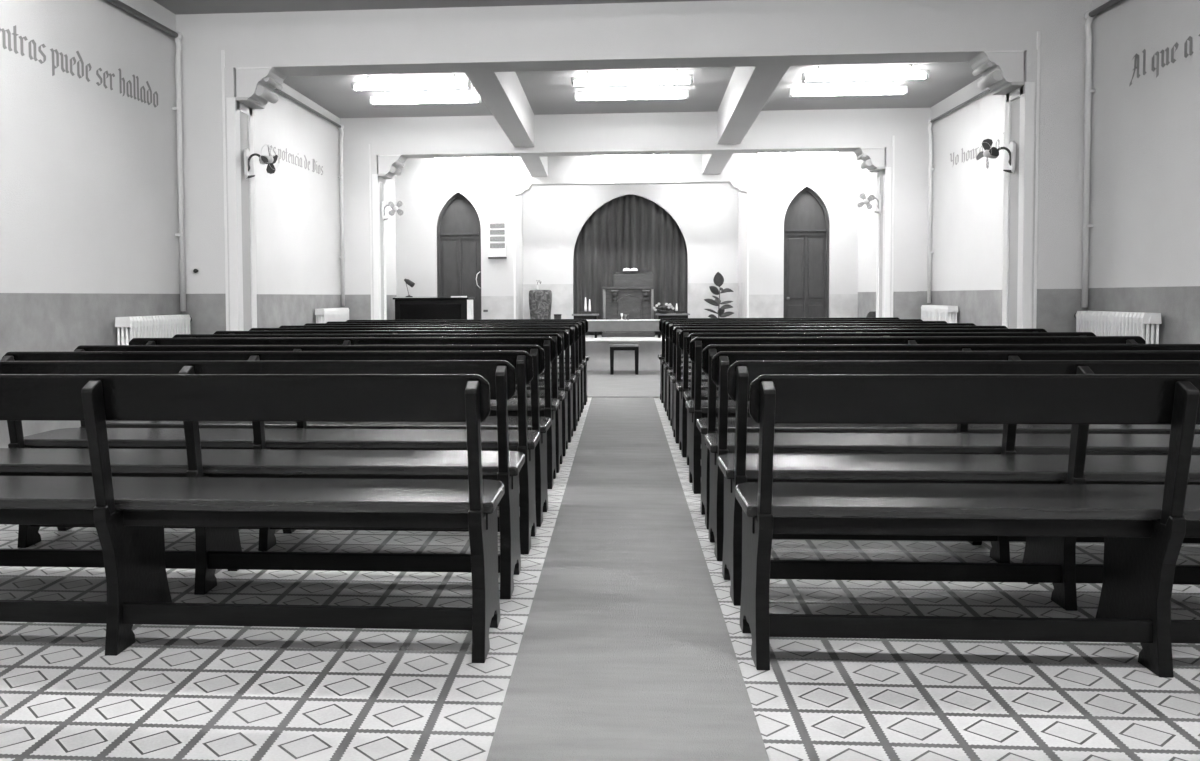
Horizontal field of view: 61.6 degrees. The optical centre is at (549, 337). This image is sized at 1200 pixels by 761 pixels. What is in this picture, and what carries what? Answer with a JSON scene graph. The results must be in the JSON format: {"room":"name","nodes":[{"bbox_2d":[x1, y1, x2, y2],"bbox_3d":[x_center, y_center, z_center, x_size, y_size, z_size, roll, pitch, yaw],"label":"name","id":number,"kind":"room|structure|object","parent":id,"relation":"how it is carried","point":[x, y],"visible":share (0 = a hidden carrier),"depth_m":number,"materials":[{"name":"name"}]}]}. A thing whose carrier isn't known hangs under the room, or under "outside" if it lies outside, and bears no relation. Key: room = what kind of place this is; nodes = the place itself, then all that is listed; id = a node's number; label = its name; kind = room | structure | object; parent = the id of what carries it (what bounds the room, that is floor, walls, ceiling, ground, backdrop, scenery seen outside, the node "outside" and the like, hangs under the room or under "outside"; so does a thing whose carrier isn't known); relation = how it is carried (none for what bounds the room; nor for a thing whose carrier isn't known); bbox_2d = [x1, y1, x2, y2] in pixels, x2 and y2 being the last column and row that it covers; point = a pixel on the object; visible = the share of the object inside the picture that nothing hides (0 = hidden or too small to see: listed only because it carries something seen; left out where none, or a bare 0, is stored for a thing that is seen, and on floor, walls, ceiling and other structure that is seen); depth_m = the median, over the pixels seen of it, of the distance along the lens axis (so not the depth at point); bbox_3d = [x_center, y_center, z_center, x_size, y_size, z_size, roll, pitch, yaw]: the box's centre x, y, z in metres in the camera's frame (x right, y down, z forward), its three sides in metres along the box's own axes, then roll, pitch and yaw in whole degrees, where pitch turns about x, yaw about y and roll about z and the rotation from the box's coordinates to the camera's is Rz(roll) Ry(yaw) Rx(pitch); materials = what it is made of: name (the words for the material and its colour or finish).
{"room":"church","nodes":[
{"label":"church","id":0,"kind":"room"},
{"bbox_2d":[0,0,395,447],"bbox_3d":[-3.178,-0.841,6.763,0.200,3.370,18.300,0,2,4],"label":"wall","id":1,"kind":"structure","parent":0,"point":[89,224],"depth_m":7.00,"materials":[{"name":"paint"}]},
{"bbox_2d":[0,25,157,106],"bbox_3d":[-3.090,-1.769,6.593,0.001,0.246,2.267,0,2,4],"label":"lettering","id":2,"kind":"object","parent":1,"relation":"attached to","point":[14,27],"depth_m":6.55,"materials":[{"name":"grey paint"}]},
{"bbox_2d":[106,0,185,310],"bbox_3d":[-3.083,-1.239,6.123,0.082,2.216,3.870,0,2,4],"label":"pipe","id":3,"kind":"object","parent":1,"relation":"attached to","point":[177,36],"visible":1,"depth_m":8.00,"materials":[{"name":"white metal"}]},
{"bbox_2d":[243,143,278,178],"bbox_3d":[-2.360,-1.436,8.199,0.262,0.289,0.256,0,2,4],"label":"wall fan","id":4,"kind":"object","parent":1,"relation":"attached to","point":[269,160],"visible":1,"depth_m":8.20,"materials":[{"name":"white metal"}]},
{"bbox_2d":[269,145,322,174],"bbox_3d":[-2.772,-1.939,11.080,0.001,0.216,1.840,0,2,4],"label":"lettering","id":5,"kind":"object","parent":1,"relation":"attached to","point":[286,152],"depth_m":10.98,"materials":[{"name":"grey paint"}]},
{"bbox_2d":[275,88,344,305],"bbox_3d":[-2.767,-1.452,10.587,0.082,2.276,4.230,0,2,4],"label":"pipe","id":6,"kind":"object","parent":1,"relation":"attached to","point":[340,126],"visible":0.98,"depth_m":12.63,"materials":[{"name":"white metal"}]},
{"bbox_2d":[381,198,405,220],"bbox_3d":[-2.005,-1.639,12.879,0.308,0.289,0.154,0,2,4],"label":"wall fan","id":7,"kind":"object","parent":1,"relation":"attached to","point":[400,212],"visible":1,"depth_m":12.87,"materials":[{"name":"white metal"}]},
{"bbox_2d":[340,108,918,319],"bbox_3d":[0.933,-1.105,12.706,7.160,3.370,0.410,0,2,4],"label":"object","id":8,"kind":"structure","parent":1,"relation":"attached to","point":[886,140],"depth_m":12.50,"materials":[{"name":"paint"}]},
{"bbox_2d":[176,0,1091,333],"bbox_3d":[0.555,-0.912,8.025,7.070,3.370,0.410,0,2,4],"label":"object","id":9,"kind":"structure","parent":1,"relation":"attached to","point":[1032,53],"depth_m":7.82,"materials":[{"name":"paint"}]},
{"bbox_2d":[855,191,881,213],"bbox_3d":[3.947,-1.673,12.455,0.308,0.289,0.154,0,2,4],"label":"wall fan","id":10,"kind":"object","parent":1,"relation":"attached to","point":[862,195],"visible":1,"depth_m":12.44,"materials":[{"name":"white metal"}]},
{"bbox_2d":[976,137,1015,173],"bbox_3d":[3.448,-1.409,7.768,0.287,0.289,0.210,1,2,19],"label":"wall fan","id":11,"kind":"object","parent":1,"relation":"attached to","point":[993,153],"visible":1,"depth_m":7.77,"materials":[{"name":"white metal"}]},
{"bbox_2d":[153,0,981,117],"bbox_3d":[0.559,-2.620,7.077,7.900,0.120,20.000,0,2,4],"label":"ceiling","id":12,"kind":"structure","parent":0,"point":[546,92],"depth_m":10.85,"materials":[{"name":"paint"}]},
{"bbox_2d":[351,74,470,90],"bbox_3d":[-1.419,-2.610,10.278,1.220,0.140,0.100,0,2,4],"label":"ceiling light","id":13,"kind":"object","parent":12,"relation":"hanging from","point":[465,83],"visible":0.9,"depth_m":10.25,"materials":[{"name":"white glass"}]},
{"bbox_2d":[370,89,480,104],"bbox_3d":[-1.366,-2.640,11.025,1.220,0.140,0.100,0,2,4],"label":"ceiling light","id":14,"kind":"object","parent":12,"relation":"hanging from","point":[464,98],"visible":0.88,"depth_m":10.99,"materials":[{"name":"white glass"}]},
{"bbox_2d":[433,157,513,159],"bbox_3d":[-1.165,-2.794,15.269,1.220,0.180,0.100,0,2,4],"label":"ceiling light","id":15,"kind":"object","parent":12,"relation":"hanging from","point":[474,157],"visible":0.24,"depth_m":15.24,"materials":[{"name":"white plastic"}]},
{"bbox_2d":[465,72,533,146],"bbox_3d":[-0.458,-2.489,10.390,0.250,0.400,4.352,0,2,4],"label":"ceiling beam","id":16,"kind":"structure","parent":12,"relation":"attached to","point":[503,94],"depth_m":10.14,"materials":[{"name":"paint"}]},
{"bbox_2d":[590,155,670,157],"bbox_3d":[1.209,-2.800,15.100,1.220,0.180,0.100,0,2,4],"label":"ceiling light","id":17,"kind":"object","parent":12,"relation":"hanging from","point":[606,155],"visible":0.31,"depth_m":15.08,"materials":[{"name":"white plastic"}]},
{"bbox_2d":[575,85,687,100],"bbox_3d":[0.878,-2.646,10.866,1.220,0.140,0.100,0,2,4],"label":"ceiling light","id":18,"kind":"object","parent":12,"relation":"hanging from","point":[667,94],"visible":1,"depth_m":10.84,"materials":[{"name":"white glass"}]},
{"bbox_2d":[571,70,692,86],"bbox_3d":[0.825,-2.615,10.118,1.220,0.140,0.100,0,2,4],"label":"ceiling light","id":19,"kind":"object","parent":12,"relation":"hanging from","point":[657,79],"visible":1,"depth_m":10.09,"materials":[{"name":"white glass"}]},
{"bbox_2d":[717,66,789,143],"bbox_3d":[2.003,-2.495,10.215,0.275,0.400,4.357,0,2,5],"label":"ceiling beam","id":20,"kind":"structure","parent":12,"relation":"attached to","point":[749,89],"depth_m":9.94,"materials":[{"name":"paint"}]},
{"bbox_2d":[755,152,839,155],"bbox_3d":[3.673,-2.806,14.925,1.220,0.180,0.100,0,2,4],"label":"ceiling light","id":21,"kind":"object","parent":12,"relation":"hanging from","point":[756,154],"visible":0.27,"depth_m":14.90,"materials":[{"name":"white plastic"}]},
{"bbox_2d":[789,81,907,96],"bbox_3d":[3.173,-2.651,10.703,1.220,0.140,0.100,0,2,4],"label":"ceiling light","id":22,"kind":"object","parent":12,"relation":"hanging from","point":[870,90],"visible":1,"depth_m":10.67,"materials":[{"name":"white plastic"}]},
{"bbox_2d":[801,65,928,81],"bbox_3d":[3.120,-2.621,9.955,1.220,0.140,0.100,0,2,4],"label":"ceiling light","id":23,"kind":"object","parent":12,"relation":"hanging from","point":[898,74],"visible":1,"depth_m":9.93,"materials":[{"name":"white plastic"}]},
{"bbox_2d":[0,397,1199,760],"bbox_3d":[0.578,0.867,7.219,7.900,0.120,20.000,0,2,4],"label":"floor","id":24,"kind":"structure","parent":0,"point":[178,692],"depth_m":2.95,"materials":[{"name":"tile"}]},
{"bbox_2d":[115,315,191,344],"bbox_3d":[-2.930,0.324,7.553,0.117,0.975,1.095,0,2,4],"label":"radiator","id":25,"kind":"object","parent":24,"relation":"on","point":[158,326],"visible":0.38,"depth_m":7.30,"materials":[{"name":"white metal"}]},
{"bbox_2d":[0,374,504,662],"bbox_3d":[-1.325,0.541,3.244,2.330,0.875,0.525,0,2,4],"label":"pew","id":26,"kind":"object","parent":24,"relation":"on","point":[129,515],"visible":1,"depth_m":3.08,"materials":[{"name":"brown wood"}]},
{"bbox_2d":[0,360,524,598],"bbox_3d":[-1.272,0.515,3.877,2.330,0.875,0.525,0,2,4],"label":"pew","id":27,"kind":"object","parent":24,"relation":"on","point":[216,547],"visible":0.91,"depth_m":3.75,"materials":[{"name":"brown wood"}]},
{"bbox_2d":[0,351,539,553],"bbox_3d":[-1.219,0.489,4.519,2.330,0.875,0.525,0,2,4],"label":"pew","id":28,"kind":"object","parent":24,"relation":"on","point":[523,440],"visible":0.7,"depth_m":4.37,"materials":[{"name":"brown wood"}]},
{"bbox_2d":[74,345,550,526],"bbox_3d":[-1.168,0.467,5.057,2.330,0.875,0.525,0,2,5],"label":"pew","id":29,"kind":"object","parent":24,"relation":"on","point":[535,422],"visible":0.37,"depth_m":4.88,"materials":[{"name":"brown wood"}]},
{"bbox_2d":[315,308,348,322],"bbox_3d":[-2.604,0.135,12.158,0.117,0.975,1.175,0,2,4],"label":"radiator","id":30,"kind":"object","parent":24,"relation":"on","point":[325,315],"visible":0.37,"depth_m":11.87,"materials":[{"name":"white metal"}]},
{"bbox_2d":[129,337,558,488],"bbox_3d":[-1.197,0.429,5.975,2.490,0.875,0.525,0,2,4],"label":"pew","id":31,"kind":"object","parent":24,"relation":"on","point":[548,405],"visible":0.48,"depth_m":5.76,"materials":[{"name":"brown wood"}]},
{"bbox_2d":[172,333,564,472],"bbox_3d":[-1.152,0.407,6.512,2.490,0.875,0.525,0,2,4],"label":"pew","id":32,"kind":"object","parent":24,"relation":"on","point":[555,393],"visible":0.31,"depth_m":6.29,"materials":[{"name":"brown wood"}]},
{"bbox_2d":[214,330,570,455],"bbox_3d":[-1.103,0.381,7.151,2.490,0.875,0.525,0,2,4],"label":"pew","id":33,"kind":"object","parent":24,"relation":"on","point":[562,385],"visible":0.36,"depth_m":6.93,"materials":[{"name":"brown wood"}]},
{"bbox_2d":[249,327,575,442],"bbox_3d":[-1.051,0.354,7.803,2.490,0.875,0.525,0,2,4],"label":"pew","id":34,"kind":"object","parent":24,"relation":"on","point":[568,378],"visible":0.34,"depth_m":7.58,"materials":[{"name":"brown wood"}]},
{"bbox_2d":[279,324,579,430],"bbox_3d":[-0.996,0.328,8.445,2.490,0.875,0.525,0,2,4],"label":"pew","id":35,"kind":"object","parent":24,"relation":"on","point":[573,371],"visible":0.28,"depth_m":8.23,"materials":[{"name":"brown wood"}]},
{"bbox_2d":[393,297,474,319],"bbox_3d":[-1.718,-0.054,15.115,1.155,1.103,0.650,0,2,4],"label":"harmonium","id":36,"kind":"object","parent":24,"relation":"on","point":[406,308],"visible":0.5,"depth_m":14.79,"materials":[{"name":"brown wood"}]},
{"bbox_2d":[404,278,414,296],"bbox_3d":[-2.091,-0.739,14.966,0.166,0.280,0.111,0,2,4],"label":"desk lamp","id":37,"kind":"object","parent":36,"relation":"on","point":[410,283],"visible":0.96,"depth_m":14.93,"materials":[{"name":"black metal"}]},
{"bbox_2d":[305,322,582,420],"bbox_3d":[-0.949,0.301,9.091,2.490,0.875,0.525,0,2,4],"label":"pew","id":38,"kind":"object","parent":24,"relation":"on","point":[577,365],"visible":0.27,"depth_m":8.87,"materials":[{"name":"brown wood"}]},
{"bbox_2d":[327,321,585,412],"bbox_3d":[-0.899,0.274,9.742,2.490,0.875,0.525,0,2,4],"label":"pew","id":39,"kind":"object","parent":24,"relation":"on","point":[581,361],"visible":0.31,"depth_m":9.52,"materials":[{"name":"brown wood"}]},
{"bbox_2d":[347,319,588,404],"bbox_3d":[-0.842,0.247,10.402,2.490,0.875,0.525,0,2,4],"label":"pew","id":40,"kind":"object","parent":24,"relation":"on","point":[584,357],"visible":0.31,"depth_m":10.16,"materials":[{"name":"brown wood"}]},
{"bbox_2d":[564,335,661,369],"bbox_3d":[1.276,0.221,15.977,3.585,0.448,2.590,0,2,4],"label":"platform","id":41,"kind":"object","parent":24,"relation":"on","point":[597,349],"visible":0.12,"depth_m":14.74,"materials":[{"name":"paint"}]},
{"bbox_2d":[529,290,551,318],"bbox_3d":[-0.152,-0.383,16.250,0.360,0.770,0.360,0,2,4],"label":"stone pedestal","id":42,"kind":"object","parent":41,"relation":"on","point":[540,301],"visible":0.59,"depth_m":16.08,"materials":[{"name":"grey stone"}]},
{"bbox_2d":[554,314,561,318],"bbox_3d":[0.127,-0.188,16.288,0.120,0.375,0.130,0,2,4],"label":"box","id":43,"kind":"object","parent":41,"relation":"on","point":[556,316],"visible":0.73,"depth_m":16.22,"materials":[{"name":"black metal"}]},
{"bbox_2d":[572,314,598,337],"bbox_3d":[0.570,-0.185,16.106,0.430,0.380,0.280,0,2,4],"label":"side table","id":44,"kind":"object","parent":41,"relation":"on","point":[576,316],"visible":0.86,"depth_m":15.97,"materials":[{"name":"grey wood"}]},
{"bbox_2d":[577,311,596,313],"bbox_3d":[0.596,-0.398,16.125,0.320,0.042,0.160,0,2,4],"label":"candle stand","id":45,"kind":"object","parent":44,"relation":"on","point":[582,312],"visible":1,"depth_m":16.04,"materials":[{"name":"black metal"}]},
{"bbox_2d":[602,272,654,336],"bbox_3d":[1.277,-0.541,16.397,0.860,1.060,0.410,0,2,4],"label":"pulpit","id":46,"kind":"object","parent":41,"relation":"on","point":[632,295],"visible":0.94,"depth_m":16.25,"materials":[{"name":"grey wood"}]},
{"bbox_2d":[623,268,637,271],"bbox_3d":[1.306,-1.101,16.332,0.250,0.056,0.200,0,2,4],"label":"open book","id":47,"kind":"object","parent":46,"relation":"on","point":[624,269],"visible":1,"depth_m":16.24,"materials":[{"name":"white paper"}]},
{"bbox_2d":[587,319,682,353],"bbox_3d":[1.158,0.121,14.421,1.600,0.745,0.440,0,2,4],"label":"table","id":48,"kind":"object","parent":41,"relation":"on","point":[633,324],"visible":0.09,"depth_m":14.22,"materials":[{"name":"white wood"}]},
{"bbox_2d":[656,313,689,337],"bbox_3d":[1.956,-0.189,16.008,0.530,0.380,0.280,0,2,4],"label":"side table","id":49,"kind":"object","parent":41,"relation":"on","point":[668,315],"visible":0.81,"depth_m":15.88,"materials":[{"name":"grey wood"}]},
{"bbox_2d":[653,303,674,313],"bbox_3d":[1.801,-0.464,15.935,0.344,0.176,0.221,0,2,4],"label":"flower arrangement","id":50,"kind":"object","parent":49,"relation":"on","point":[663,309],"visible":1,"depth_m":15.86,"materials":[{"name":"white plant"}]},
{"bbox_2d":[704,272,733,317],"bbox_3d":[2.702,-0.529,16.105,0.487,1.045,0.294,0,2,4],"label":"potted plant","id":51,"kind":"object","parent":41,"relation":"on","point":[718,279],"visible":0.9,"depth_m":16.07,"materials":[{"name":"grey plant"}]},
{"bbox_2d":[587,370,659,396],"bbox_3d":[1.046,0.566,12.767,3.570,0.008,3.850,0,2,4],"label":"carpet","id":52,"kind":"object","parent":24,"relation":"on","point":[623,383],"visible":0.29,"depth_m":12.48,"materials":[{"name":"grey carpet"}]},
{"bbox_2d":[609,344,638,374],"bbox_3d":[1.039,0.304,14.036,0.410,0.412,0.300,0,2,4],"label":"stool","id":53,"kind":"object","parent":52,"relation":"on","point":[613,347],"visible":1,"depth_m":13.89,"materials":[{"name":"grey wood"}]},
{"bbox_2d":[486,397,768,760],"bbox_3d":[0.454,0.845,6.183,0.666,0.008,17.120,0,2,4],"label":"carpet runner","id":54,"kind":"object","parent":24,"relation":"on","point":[626,652],"visible":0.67,"depth_m":3.30,"materials":[{"name":"grey carpet"}]},
{"bbox_2d":[658,317,898,402],"bbox_3d":[2.337,0.231,10.389,2.420,0.875,0.525,0,2,4],"label":"pew","id":55,"kind":"object","parent":24,"relation":"on","point":[660,356],"visible":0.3,"depth_m":10.23,"materials":[{"name":"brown wood"}]},
{"bbox_2d":[661,319,922,411],"bbox_3d":[2.289,0.262,9.636,2.420,0.875,0.525,0,2,4],"label":"pew","id":56,"kind":"object","parent":24,"relation":"on","point":[666,360],"visible":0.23,"depth_m":9.47,"materials":[{"name":"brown wood"}]},
{"bbox_2d":[664,321,946,420],"bbox_3d":[2.240,0.290,8.941,2.420,0.875,0.525,0,2,4],"label":"pew","id":57,"kind":"object","parent":24,"relation":"on","point":[669,365],"visible":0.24,"depth_m":8.76,"materials":[{"name":"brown wood"}]},
{"bbox_2d":[668,323,975,430],"bbox_3d":[2.190,0.319,8.246,2.420,0.875,0.525,0,2,4],"label":"pew","id":58,"kind":"object","parent":24,"relation":"on","point":[671,372],"visible":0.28,"depth_m":8.06,"materials":[{"name":"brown wood"}]},
{"bbox_2d":[670,326,1007,442],"bbox_3d":[2.132,0.347,7.566,2.420,0.875,0.525,0,2,4],"label":"pew","id":59,"kind":"object","parent":24,"relation":"on","point":[678,377],"visible":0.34,"depth_m":7.40,"materials":[{"name":"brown wood"}]},
{"bbox_2d":[676,328,1046,456],"bbox_3d":[2.096,0.373,6.921,2.420,0.875,0.525,0,2,4],"label":"pew","id":60,"kind":"object","parent":24,"relation":"on","point":[683,386],"visible":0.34,"depth_m":6.76,"materials":[{"name":"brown wood"}]},
{"bbox_2d":[867,311,875,316],"bbox_3d":[4.276,0.097,13.291,0.400,0.885,0.450,0,2,4],"label":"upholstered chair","id":61,"kind":"object","parent":24,"relation":"on","point":[870,314],"visible":0.12,"depth_m":13.06,"materials":[{"name":"fabric"}]},
{"bbox_2d":[683,332,1095,464],"bbox_3d":[2.060,0.400,6.266,2.420,0.875,0.525,0,2,4],"label":"pew","id":62,"kind":"object","parent":24,"relation":"on","point":[688,395],"visible":0.2,"depth_m":6.07,"materials":[{"name":"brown wood"}]},
{"bbox_2d":[685,336,1145,493],"bbox_3d":[1.992,0.425,5.658,2.420,0.875,0.525,0,2,4],"label":"pew","id":63,"kind":"object","parent":24,"relation":"on","point":[697,408],"visible":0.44,"depth_m":5.48,"materials":[{"name":"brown wood"}]},
{"bbox_2d":[921,305,957,322],"bbox_3d":[4.505,0.116,11.703,0.117,0.975,1.115,0,2,4],"label":"radiator","id":64,"kind":"object","parent":24,"relation":"on","point":[948,314],"visible":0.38,"depth_m":11.42,"materials":[{"name":"white metal"}]},
{"bbox_2d":[696,344,1199,529],"bbox_3d":[1.931,0.461,4.796,2.420,0.875,0.525,0,2,4],"label":"pew","id":65,"kind":"object","parent":24,"relation":"on","point":[707,425],"visible":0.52,"depth_m":4.65,"materials":[{"name":"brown wood"}]},
{"bbox_2d":[704,351,1199,562],"bbox_3d":[1.885,0.484,4.233,2.420,0.875,0.525,0,2,4],"label":"pew","id":66,"kind":"object","parent":24,"relation":"on","point":[1009,442],"visible":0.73,"depth_m":4.12,"materials":[{"name":"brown wood"}]},
{"bbox_2d":[718,360,1199,610],"bbox_3d":[1.844,0.508,3.635,2.420,0.875,0.525,0,2,4],"label":"pew","id":67,"kind":"object","parent":24,"relation":"on","point":[1046,559],"visible":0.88,"depth_m":3.55,"materials":[{"name":"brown wood"}]},
{"bbox_2d":[735,374,1199,677],"bbox_3d":[1.798,0.534,3.022,2.420,0.875,0.525,0,2,4],"label":"pew","id":68,"kind":"object","parent":24,"relation":"on","point":[1144,528],"visible":1,"depth_m":2.93,"materials":[{"name":"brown wood"}]},
{"bbox_2d":[1074,311,1161,343],"bbox_3d":[3.946,0.307,7.075,0.117,0.975,1.095,0,2,4],"label":"radiator","id":69,"kind":"object","parent":24,"relation":"on","point":[1100,323],"visible":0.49,"depth_m":6.83,"materials":[{"name":"white metal"}]},
{"bbox_2d":[395,152,858,318],"bbox_3d":[1.178,-1.230,15.744,7.900,3.370,0.250,0,2,4],"label":"wall","id":70,"kind":"structure","parent":0,"point":[425,185],"depth_m":15.55,"materials":[{"name":"paint"}]},
{"bbox_2d":[437,192,481,318],"bbox_3d":[-1.429,-0.912,15.893,0.710,2.750,0.147,0,2,4],"label":"door","id":71,"kind":"structure","parent":70,"relation":"in","point":[458,224],"depth_m":15.89,"materials":[{"name":"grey wood"}]},
{"bbox_2d":[488,221,506,258],"bbox_3d":[-0.824,-1.528,15.723,0.290,0.590,0.049,0,2,4],"label":"hymn board","id":72,"kind":"object","parent":70,"relation":"attached to","point":[497,229],"visible":1,"depth_m":15.72,"materials":[{"name":"white paper"}]},
{"bbox_2d":[513,184,515,318],"bbox_3d":[-0.555,-0.963,15.752,0.030,2.855,0.022,0,2,4],"label":"trim","id":73,"kind":"structure","parent":70,"relation":"attached to","point":[514,266],"depth_m":15.73,"materials":[{"name":"white paint"}]},
{"bbox_2d":[515,184,532,195],"bbox_3d":[-0.409,-2.315,15.807,0.260,0.160,0.260,0,2,4],"label":"trim","id":74,"kind":"structure","parent":70,"relation":"attached to","point":[520,189],"depth_m":15.68,"materials":[{"name":"paint"}]},
{"bbox_2d":[521,156,547,176],"bbox_3d":[-0.227,-2.649,14.280,0.250,0.400,2.756,0,2,3],"label":"ceiling beam","id":75,"kind":"structure","parent":70,"relation":"attached to","point":[536,166],"depth_m":14.55,"materials":[{"name":"paint"}]},
{"bbox_2d":[702,154,732,173],"bbox_3d":[2.354,-2.655,14.097,0.275,0.400,2.757,0,2,5],"label":"ceiling beam","id":76,"kind":"structure","parent":70,"relation":"attached to","point":[711,163],"depth_m":14.33,"materials":[{"name":"paint"}]},
{"bbox_2d":[728,181,746,192],"bbox_3d":[2.908,-2.323,15.571,0.260,0.160,0.260,0,2,4],"label":"trim","id":77,"kind":"structure","parent":70,"relation":"attached to","point":[740,186],"depth_m":15.44,"materials":[{"name":"paint"}]},
{"bbox_2d":[747,181,748,317],"bbox_3d":[3.051,-0.972,15.495,0.030,2.855,0.022,0,2,4],"label":"trim","id":78,"kind":"structure","parent":70,"relation":"attached to","point":[747,181],"depth_m":15.47,"materials":[{"name":"white paint"}]},
{"bbox_2d":[783,187,828,317],"bbox_3d":[3.950,-0.935,15.517,0.700,2.770,0.135,0,2,4],"label":"door","id":79,"kind":"structure","parent":70,"relation":"in","point":[806,220],"depth_m":15.51,"materials":[{"name":"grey wood"}]},
{"bbox_2d":[517,183,744,318],"bbox_3d":[1.307,-1.260,16.461,3.985,3.370,1.200,0,2,4],"label":"wall","id":80,"kind":"structure","parent":0,"point":[710,218],"depth_m":16.75,"materials":[{"name":"paint"}]},
{"bbox_2d":[573,195,687,334],"bbox_3d":[1.353,-1.234,16.927,1.950,2.380,0.086,0,2,4],"label":"curtain","id":81,"kind":"object","parent":80,"relation":"hanging from","point":[627,231],"visible":0.68,"depth_m":16.91,"materials":[{"name":"grey fabric"}]},
{"bbox_2d":[657,310,669,313],"bbox_3d":[1.801,-0.406,15.939,0.220,0.060,0.217,0,2,4],"label":"bowl","id":82,"kind":"object","parent":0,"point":[659,311],"depth_m":15.86,"materials":[{"name":"black metal"}]},
{"bbox_2d":[858,108,930,318],"bbox_3d":[4.751,-1.170,13.812,0.300,3.370,3.100,0,2,4],"label":"wall","id":83,"kind":"structure","parent":0,"point":[867,221],"depth_m":14.36,"materials":[{"name":"paint"}]},
{"bbox_2d":[929,76,1004,325],"bbox_3d":[4.557,-1.018,10.095,0.160,3.370,4.350,0,2,4],"label":"wall","id":84,"kind":"structure","parent":0,"point":[967,257],"depth_m":10.86,"materials":[{"name":"paint"}]},
{"bbox_2d":[927,89,989,302],"bbox_3d":[4.432,-1.433,10.052,0.082,2.206,4.180,0,2,4],"label":"pipe","id":85,"kind":"object","parent":84,"relation":"attached to","point":[930,121],"visible":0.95,"depth_m":12.07,"materials":[{"name":"white metal"}]},
{"bbox_2d":[950,133,1003,166],"bbox_3d":[4.503,-1.969,10.518,0.001,0.188,1.956,0,2,4],"label":"lettering","id":86,"kind":"object","parent":84,"relation":"attached to","point":[998,140],"depth_m":10.87,"materials":[{"name":"grey paint"}]},
{"bbox_2d":[1086,0,1199,343],"bbox_3d":[3.905,-0.706,2.528,0.390,3.370,10.850,0,2,4],"label":"wall","id":87,"kind":"structure","parent":0,"point":[1144,236],"depth_m":6.75,"materials":[{"name":"paint"}]},
{"bbox_2d":[1081,0,1121,306],"bbox_3d":[3.887,-1.250,5.628,0.082,2.206,3.870,0,2,4],"label":"pipe","id":88,"kind":"object","parent":87,"relation":"attached to","point":[1089,15],"visible":1,"depth_m":7.51,"materials":[{"name":"white metal"}]},
{"bbox_2d":[1129,34,1199,86],"bbox_3d":[3.982,-1.816,6.435,0.001,0.230,1.073,0,2,4],"label":"lettering","id":89,"kind":"object","parent":87,"relation":"attached to","point":[1136,61],"depth_m":6.56,"materials":[{"name":"grey paint"}]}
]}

